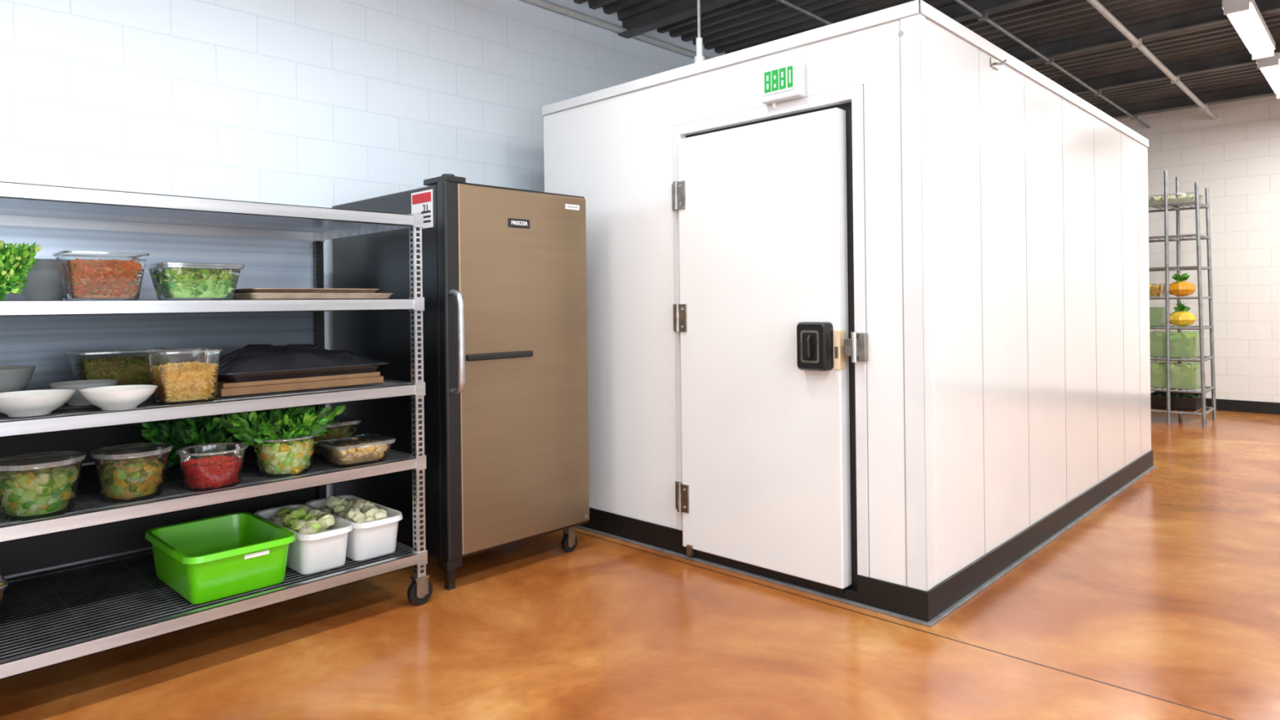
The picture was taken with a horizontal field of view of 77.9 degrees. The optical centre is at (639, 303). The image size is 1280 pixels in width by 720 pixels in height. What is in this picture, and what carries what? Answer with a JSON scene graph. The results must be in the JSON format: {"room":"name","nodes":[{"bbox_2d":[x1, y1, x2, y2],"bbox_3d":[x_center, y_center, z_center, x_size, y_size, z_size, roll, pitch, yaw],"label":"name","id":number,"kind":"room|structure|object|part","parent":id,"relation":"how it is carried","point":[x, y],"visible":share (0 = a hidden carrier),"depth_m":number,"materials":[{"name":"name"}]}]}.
{"room":"commercial kitchen","nodes":[
{"label":"commercial kitchen","id":0,"kind":"room"},
{"bbox_2d":[0,0,725,497],"bbox_3d":[-0.566,-0.493,5.802,0.200,3.600,15.000,-1,0,44],"label":"wall","id":1,"kind":"structure","parent":0,"point":[327,104],"depth_m":4.31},
{"bbox_2d":[521,0,711,60],"bbox_3d":[-0.492,-2.094,5.712,0.050,0.048,14.600,-1,0,44],"label":"ceiling beam","id":2,"kind":"structure","parent":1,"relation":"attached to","point":[543,3],"depth_m":5.93,"materials":[{"name":"grey metal"}]},
{"bbox_2d":[0,408,1279,719],"bbox_3d":[2.531,1.319,2.853,8.720,0.100,15.000,-1,0,44],"label":"floor","id":3,"kind":"structure","parent":0,"point":[1169,590],"depth_m":3.03,"materials":[{"name":"concrete"}]},
{"bbox_2d":[0,181,432,679],"bbox_3d":[-1.961,0.472,3.120,1.016,1.703,1.967,-1,0,44],"label":"shelving rack","id":4,"kind":"object","parent":3,"relation":"on","point":[83,580],"visible":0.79,"depth_m":3.27,"materials":[{"name":"grey metal"}]},
{"bbox_2d":[0,571,8,608],"bbox_3d":[-2.306,1.025,2.639,0.252,0.160,0.292,-1,0,44],"label":"container","id":5,"kind":"object","parent":4,"relation":"on","point":[3,583],"visible":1,"depth_m":2.70,"materials":[{"name":"clear plastic"}]},
{"bbox_2d":[0,365,35,392],"bbox_3d":[-2.319,0.300,2.809,0.280,0.140,0.280,-1,0,44],"label":"bowl","id":6,"kind":"object","parent":4,"relation":"on","point":[12,378],"visible":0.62,"depth_m":2.79,"materials":[{"name":"white ceramic"}]},
{"bbox_2d":[0,240,41,300],"bbox_3d":[-2.078,-0.104,2.545,0.246,0.194,0.245,-1,0,13],"label":"leafy herbs","id":7,"kind":"object","parent":4,"relation":"on","point":[15,263],"visible":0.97,"depth_m":2.54,"materials":[{"name":"green plant"}]},
{"bbox_2d":[0,389,75,417],"bbox_3d":[-2.017,0.332,2.617,0.250,0.070,0.250,-1,0,44],"label":"bowl","id":8,"kind":"object","parent":4,"relation":"on","point":[28,402],"visible":1,"depth_m":2.57,"materials":[{"name":"ceramic"}]},
{"bbox_2d":[0,450,85,519],"bbox_3d":[-1.975,0.595,2.600,0.258,0.182,0.258,-1,0,44],"label":"tub","id":9,"kind":"object","parent":4,"relation":"on","point":[27,493],"visible":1,"depth_m":2.55,"materials":[{"name":"plastic"}]},
{"bbox_3d":[-1.976,0.510,2.600,0.258,0.011,0.258,-1,0,44],"label":"lid","id":10,"kind":"part","parent":9,"relation":"part of","materials":[{"name":"plastic"}]},
{"bbox_2d":[20,258,75,300],"bbox_3d":[-2.169,-0.083,2.883,0.240,0.150,0.240,-1,0,44],"label":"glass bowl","id":11,"kind":"object","parent":4,"relation":"on","point":[44,283],"visible":0.48,"depth_m":2.81,"materials":[{"name":"clear glass"}]},
{"bbox_2d":[48,379,118,405],"bbox_3d":[-2.030,0.327,2.893,0.210,0.080,0.210,-1,0,44],"label":"bowl","id":12,"kind":"object","parent":4,"relation":"on","point":[77,399],"visible":0.57,"depth_m":2.84,"materials":[{"name":"white ceramic"}]},
{"bbox_2d":[52,250,149,300],"bbox_3d":[-1.891,-0.093,2.782,0.222,0.165,0.252,-1,0,44],"label":"container","id":13,"kind":"object","parent":4,"relation":"on","point":[92,278],"visible":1,"depth_m":2.73,"materials":[{"name":"clear plastic"}]},
{"bbox_2d":[78,384,157,410],"bbox_3d":[-1.813,0.329,2.757,0.230,0.070,0.230,-1,0,44],"label":"bowl","id":14,"kind":"object","parent":4,"relation":"on","point":[117,397],"visible":0.99,"depth_m":2.70,"materials":[{"name":"ceramic"}]},
{"bbox_2d":[65,346,174,391],"bbox_3d":[-2.108,0.278,3.216,0.272,0.180,0.332,-1,0,44],"label":"container","id":15,"kind":"object","parent":4,"relation":"on","point":[130,371],"visible":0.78,"depth_m":3.14,"materials":[{"name":"plastic"}]},
{"bbox_2d":[90,442,173,502],"bbox_3d":[-1.806,0.598,2.819,0.248,0.172,0.248,-1,0,44],"label":"tub","id":16,"kind":"object","parent":4,"relation":"on","point":[131,479],"visible":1,"depth_m":2.77,"materials":[{"name":"plastic"}]},
{"bbox_3d":[-1.807,0.518,2.819,0.248,0.011,0.248,-1,0,44],"label":"lid","id":17,"kind":"part","parent":16,"relation":"part of","materials":[{"name":"plastic"}]},
{"bbox_3d":[-2.317,0.417,3.479,0.004,1.523,1.807,-1,0,44],"label":"panel","id":18,"kind":"part","parent":4,"relation":"part of","materials":[{"name":"metal"}]},
{"bbox_2d":[145,347,222,404],"bbox_3d":[-1.697,0.268,2.951,0.212,0.190,0.212,-1,0,44],"label":"container","id":19,"kind":"object","parent":4,"relation":"on","point":[188,382],"visible":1,"depth_m":2.91,"materials":[{"name":"clear plastic"}]},
{"bbox_2d":[133,413,241,467],"bbox_3d":[-1.882,0.562,3.323,0.399,0.244,0.393,-1,0,11],"label":"bunch","id":20,"kind":"object","parent":4,"relation":"on","point":[178,433],"visible":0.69,"depth_m":3.25,"materials":[{"name":"green plant"}]},
{"bbox_2d":[144,262,244,299],"bbox_3d":[-1.684,-0.082,2.999,0.238,0.137,0.288,-1,0,44],"label":"container","id":21,"kind":"object","parent":4,"relation":"on","point":[175,282],"visible":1,"depth_m":2.95,"materials":[{"name":"clear plastic"}]},
{"bbox_3d":[-1.684,-0.145,2.999,0.238,0.011,0.288,-1,0,44],"label":"lid","id":22,"kind":"part","parent":21,"relation":"part of","materials":[{"name":"plastic"}]},
{"bbox_2d":[175,442,248,490],"bbox_3d":[-1.604,0.612,2.972,0.235,0.140,0.235,-1,0,-37],"label":"tub","id":23,"kind":"object","parent":4,"relation":"on","point":[213,473],"visible":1,"depth_m":2.92,"materials":[{"name":"plastic"}]},
{"bbox_2d":[144,511,295,604],"bbox_3d":[-1.674,1.005,3.154,0.566,0.185,0.406,-1,0,44],"label":"plastic tub","id":24,"kind":"object","parent":4,"relation":"on","point":[205,560],"visible":1,"depth_m":3.06,"materials":[{"name":"green plastic"}]},
{"bbox_2d":[213,404,347,476],"bbox_3d":[-1.450,0.547,3.200,0.477,0.269,0.463,-1,0,24],"label":"bowl","id":25,"kind":"object","parent":4,"relation":"on","point":[283,452],"visible":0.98,"depth_m":3.13,"materials":[{"name":"clear plastic"}]},
{"bbox_2d":[211,293,393,299],"bbox_3d":[-1.481,-0.029,3.470,0.500,0.026,0.620,-1,0,44],"label":"sheet pan","id":26,"kind":"object","parent":4,"relation":"on","point":[241,295],"visible":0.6,"depth_m":3.25,"materials":[{"name":"metal"}]},
{"bbox_2d":[234,288,379,293],"bbox_3d":[-1.495,-0.052,3.463,0.450,0.020,0.550,-1,0,44],"label":"sheet pan","id":27,"kind":"object","parent":26,"relation":"on","point":[244,290],"visible":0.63,"depth_m":3.27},
{"bbox_2d":[216,343,390,396],"bbox_3d":[-1.526,0.266,3.462,0.470,0.190,0.730,-1,0,44],"label":"tray","id":28,"kind":"object","parent":4,"relation":"on","point":[255,368],"visible":0.88,"depth_m":3.29,"materials":[{"name":"plastic"}]},
{"bbox_2d":[217,360,390,382],"bbox_3d":[-1.526,0.290,3.462,0.470,0.042,0.730,-1,0,44],"label":"tray","id":29,"kind":"object","parent":28,"relation":"on","point":[303,372],"depth_m":3.30,"materials":[{"name":"brown wood"}]},
{"bbox_2d":[254,504,352,574],"bbox_3d":[-1.456,0.990,3.410,0.566,0.209,0.227,-1,0,44],"label":"storage bin","id":30,"kind":"object","parent":4,"relation":"on","point":[320,544],"visible":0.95,"depth_m":3.27,"materials":[{"name":"plastic"}]},
{"bbox_2d":[313,415,361,455],"bbox_3d":[-1.470,0.609,3.661,0.258,0.142,0.278,-1,0,44],"label":"container","id":31,"kind":"object","parent":4,"relation":"on","point":[346,427],"visible":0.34,"depth_m":3.63,"materials":[{"name":"plastic"}]},
{"bbox_3d":[-1.470,0.543,3.661,0.258,0.011,0.278,-1,0,44],"label":"lid","id":32,"kind":"part","parent":31,"relation":"part of","materials":[{"name":"plastic"}]},
{"bbox_2d":[305,494,402,560],"bbox_3d":[-1.298,0.987,3.575,0.566,0.212,0.233,-1,0,44],"label":"storage bin","id":33,"kind":"object","parent":4,"relation":"on","point":[374,533],"visible":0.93,"depth_m":3.42,"materials":[{"name":"plastic"}]},
{"bbox_2d":[315,433,395,467],"bbox_3d":[-1.216,0.627,3.390,0.238,0.100,0.268,-1,0,44],"label":"container","id":34,"kind":"object","parent":4,"relation":"on","point":[356,452],"visible":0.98,"depth_m":3.34,"materials":[{"name":"clear plastic"}]},
{"bbox_3d":[-1.217,0.585,3.390,0.238,0.011,0.268,-1,0,44],"label":"lid","id":35,"kind":"part","parent":34,"relation":"part of","materials":[{"name":"plastic"}]},
{"bbox_2d":[332,173,589,590],"bbox_3d":[-0.956,0.359,4.256,1.222,1.905,0.866,-1,0,44],"label":"refrigerator","id":36,"kind":"object","parent":3,"relation":"on","point":[504,274],"visible":0.94,"depth_m":3.85,"materials":[{"name":"brown metal"}]},
{"bbox_3d":[-0.875,1.241,3.646,0.080,0.140,0.080,-1,0,44],"label":"leg","id":37,"kind":"part","parent":36,"relation":"part of","materials":[{"name":"black plastic"}]},
{"bbox_3d":[-0.824,0.175,3.577,0.089,0.482,0.032,-1,0,44],"label":"handle","id":38,"kind":"part","parent":36,"relation":"part of","materials":[{"name":"metal"}]},
{"bbox_3d":[-0.599,0.301,3.914,0.064,1.732,0.865,-1,0,44],"label":"door","id":39,"kind":"part","parent":36,"relation":"part of","materials":[{"name":"brown metal"}]},
{"bbox_2d":[543,17,1151,587],"bbox_3d":[1.666,0.030,5.449,2.373,2.500,4.002,-1,0,44],"label":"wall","id":40,"kind":"structure","parent":3,"relation":"on","point":[615,153],"depth_m":4.13,"materials":[{"name":"white metal"}]},
{"bbox_2d":[694,0,704,62],"bbox_3d":[0.315,-1.709,4.251,0.080,1.010,0.080,-1,0,44],"label":"conduit","id":41,"kind":"object","parent":40,"relation":"on","point":[700,57],"visible":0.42,"depth_m":4.24,"materials":[{"name":"white metal"}]},
{"bbox_2d":[671,107,851,594],"bbox_3d":[0.501,0.211,3.728,0.972,2.105,0.188,-1,0,44],"label":"door","id":42,"kind":"structure","parent":40,"relation":"in","point":[761,317],"depth_m":3.66,"materials":[{"name":"white metal"}]},
{"bbox_3d":[0.722,0.186,3.416,0.090,0.140,0.043,-1,0,44],"label":"latch handle","id":43,"kind":"part","parent":42,"relation":"part of","materials":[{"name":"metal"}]},
{"bbox_3d":[0.863,0.200,3.426,0.030,0.170,0.054,-1,0,44],"label":"latch plate","id":44,"kind":"part","parent":42,"relation":"part of","materials":[{"name":"metal"}]},
{"bbox_2d":[685,102,857,588],"bbox_3d":[0.621,0.190,3.778,0.972,2.125,0.060,-1,0,44],"label":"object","id":45,"kind":"structure","parent":40,"relation":"in","point":[846,106],"depth_m":3.45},
{"bbox_2d":[761,59,805,105],"bbox_3d":[0.651,-1.006,3.603,0.210,0.165,0.050,-1,0,44],"label":"display","id":46,"kind":"object","parent":40,"relation":"attached to","point":[799,91],"visible":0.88,"depth_m":3.54,"materials":[{"name":"white plastic"}]},
{"bbox_2d":[772,102,777,109],"bbox_3d":[0.621,-0.909,3.650,0.016,0.029,0.030,-1,0,44],"label":"cable","id":47,"kind":"object","parent":46,"relation":"attached to","point":[774,106],"visible":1,"depth_m":3.64,"materials":[{"name":"white plastic"}]},
{"bbox_2d":[763,62,794,95],"bbox_3d":[0.628,-1.017,3.590,0.165,0.118,0.006,-1,0,44],"label":"display screen","id":48,"kind":"structure","parent":46,"relation":"attached to","point":[780,78],"depth_m":3.59,"materials":[{"name":"green plastic"}]},
{"bbox_2d":[542,0,1148,591],"bbox_3d":[1.665,-0.039,5.444,2.381,2.378,4.010,-1,0,44],"label":"trim","id":49,"kind":"structure","parent":40,"relation":"attached to","point":[913,42],"depth_m":3.23,"materials":[{"name":"white metal"}]},
{"bbox_2d":[542,12,1148,586],"bbox_3d":[1.666,-0.013,5.443,2.382,2.325,4.011,-1,0,44],"label":"panel seams","id":50,"kind":"object","parent":40,"relation":"attached to","point":[921,13],"visible":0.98,"depth_m":3.63,"materials":[{"name":"grey metal"}]},
{"bbox_2d":[844,331,868,362],"bbox_3d":[0.912,0.184,3.359,0.090,0.130,0.062,-1,0,44],"label":"latch strike","id":51,"kind":"object","parent":40,"relation":"attached to","point":[855,347],"visible":1,"depth_m":3.34,"materials":[{"name":"metal"}]},
{"bbox_2d":[897,30,903,36],"bbox_3d":[1.066,-1.103,3.235,0.024,0.024,0.006,-1,0,44],"label":"rivet","id":52,"kind":"object","parent":40,"relation":"attached to","point":[900,33],"visible":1,"depth_m":3.23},
{"bbox_2d":[989,57,1006,70],"bbox_3d":[1.700,-1.141,3.746,0.055,0.040,0.100,-1,0,44],"label":"bracket","id":53,"kind":"object","parent":40,"relation":"attached to","point":[993,63],"visible":1,"depth_m":3.74,"materials":[{"name":"metal"}]},
{"bbox_2d":[575,449,1155,627],"bbox_3d":[1.681,1.215,5.428,2.403,0.130,4.032,-1,0,44],"label":"baseboard","id":54,"kind":"structure","parent":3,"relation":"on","point":[926,608],"depth_m":3.85,"materials":[{"name":"black rubber"}]},
{"bbox_2d":[574,531,1234,719],"bbox_3d":[1.979,1.276,2.278,8.320,0.001,0.006,-1,0,44],"label":"trim","id":55,"kind":"structure","parent":3,"relation":"on","point":[575,531],"depth_m":3.01,"materials":[{"name":"black rubber"}]},
{"bbox_2d":[1147,170,1216,426],"bbox_3d":[5.408,-0.066,8.558,1.236,2.600,0.636,-1,0,44],"label":"rack","id":56,"kind":"object","parent":3,"relation":"on","point":[1171,346],"visible":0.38,"depth_m":8.16,"materials":[{"name":"metal"}]},
{"bbox_2d":[573,0,1279,119],"bbox_3d":[2.516,-2.291,2.884,8.320,0.120,14.685,-1,0,44],"label":"ceiling","id":57,"kind":"structure","parent":0,"point":[741,24],"depth_m":6.46,"materials":[{"name":"black metal"}]},
{"bbox_2d":[617,0,740,38],"bbox_3d":[2.869,-2.168,3.250,8.320,0.135,0.100,-1,0,44],"label":"ceiling beam","id":58,"kind":"structure","parent":57,"relation":"attached to","point":[666,12],"depth_m":5.82,"materials":[{"name":"black metal"}]},
{"bbox_2d":[776,0,834,25],"bbox_3d":[0.440,-2.051,4.819,0.060,0.049,14.600,-1,0,44],"label":"conduit","id":59,"kind":"object","parent":57,"relation":"attached to","point":[784,2],"depth_m":5.56,"materials":[{"name":"grey metal"}]},
{"bbox_2d":[931,0,1042,22],"bbox_3d":[3.907,-2.180,4.333,8.320,0.135,0.100,-1,0,44],"label":"ceiling beam","id":60,"kind":"structure","parent":57,"relation":"attached to","point":[953,9],"depth_m":5.74,"materials":[{"name":"black metal"}]},
{"bbox_2d":[954,0,1150,128],"bbox_3d":[1.053,-2.059,4.231,0.060,0.049,14.600,-1,0,44],"label":"conduit","id":61,"kind":"object","parent":57,"relation":"attached to","point":[980,15],"depth_m":6.65,"materials":[{"name":"grey metal"}]},
{"bbox_2d":[1004,0,1279,64],"bbox_3d":[4.945,-2.193,5.416,8.320,0.135,0.100,-1,0,44],"label":"ceiling beam","id":62,"kind":"structure","parent":57,"relation":"attached to","point":[1212,15],"depth_m":6.32,"materials":[{"name":"black metal"}]},
{"bbox_2d":[1086,0,1217,119],"bbox_3d":[1.522,-2.060,3.781,0.060,0.057,14.600,-1,0,44],"label":"conduit","id":63,"kind":"object","parent":57,"relation":"attached to","point":[1135,42],"depth_m":6.55,"materials":[{"name":"grey metal"}]},
{"bbox_2d":[1057,41,1279,95],"bbox_3d":[5.983,-2.206,6.498,8.320,0.135,0.100,-1,0,44],"label":"ceiling beam","id":64,"kind":"structure","parent":57,"relation":"attached to","point":[1240,57],"depth_m":7.46,"materials":[{"name":"black metal"}]},
{"bbox_2d":[1097,80,1276,119],"bbox_3d":[7.022,-2.218,7.581,8.320,0.135,0.100,-1,0,44],"label":"ceiling beam","id":65,"kind":"structure","parent":57,"relation":"attached to","point":[1260,89],"depth_m":8.58,"materials":[{"name":"black metal"}]},
{"bbox_2d":[1222,0,1275,60],"bbox_3d":[4.547,-2.136,5.895,0.160,0.300,1.474,-1,0,44],"label":"lamp","id":66,"kind":"object","parent":57,"relation":"hanging from","point":[1246,17],"visible":1,"depth_m":5.78,"materials":[{"name":"white plastic"}]},
{"bbox_2d":[1255,52,1279,98],"bbox_3d":[5.779,-2.151,7.180,0.160,0.300,1.474,-1,0,44],"label":"lamp","id":67,"kind":"object","parent":57,"relation":"hanging from","point":[1269,67],"visible":0.78,"depth_m":6.87,"materials":[{"name":"white plastic"}]},
{"bbox_2d":[1115,94,1279,402],"bbox_3d":[7.630,-0.593,8.194,8.320,3.600,0.200,-1,0,44],"label":"wall","id":68,"kind":"structure","parent":0,"point":[1235,155],"depth_m":8.96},
{"bbox_2d":[1205,398,1279,414],"bbox_3d":[7.577,1.143,8.117,8.290,0.130,0.015,-1,0,44],"label":"baseboard","id":69,"kind":"structure","parent":68,"relation":"attached to","point":[1240,406],"depth_m":8.87,"materials":[{"name":"black rubber"}]}
]}

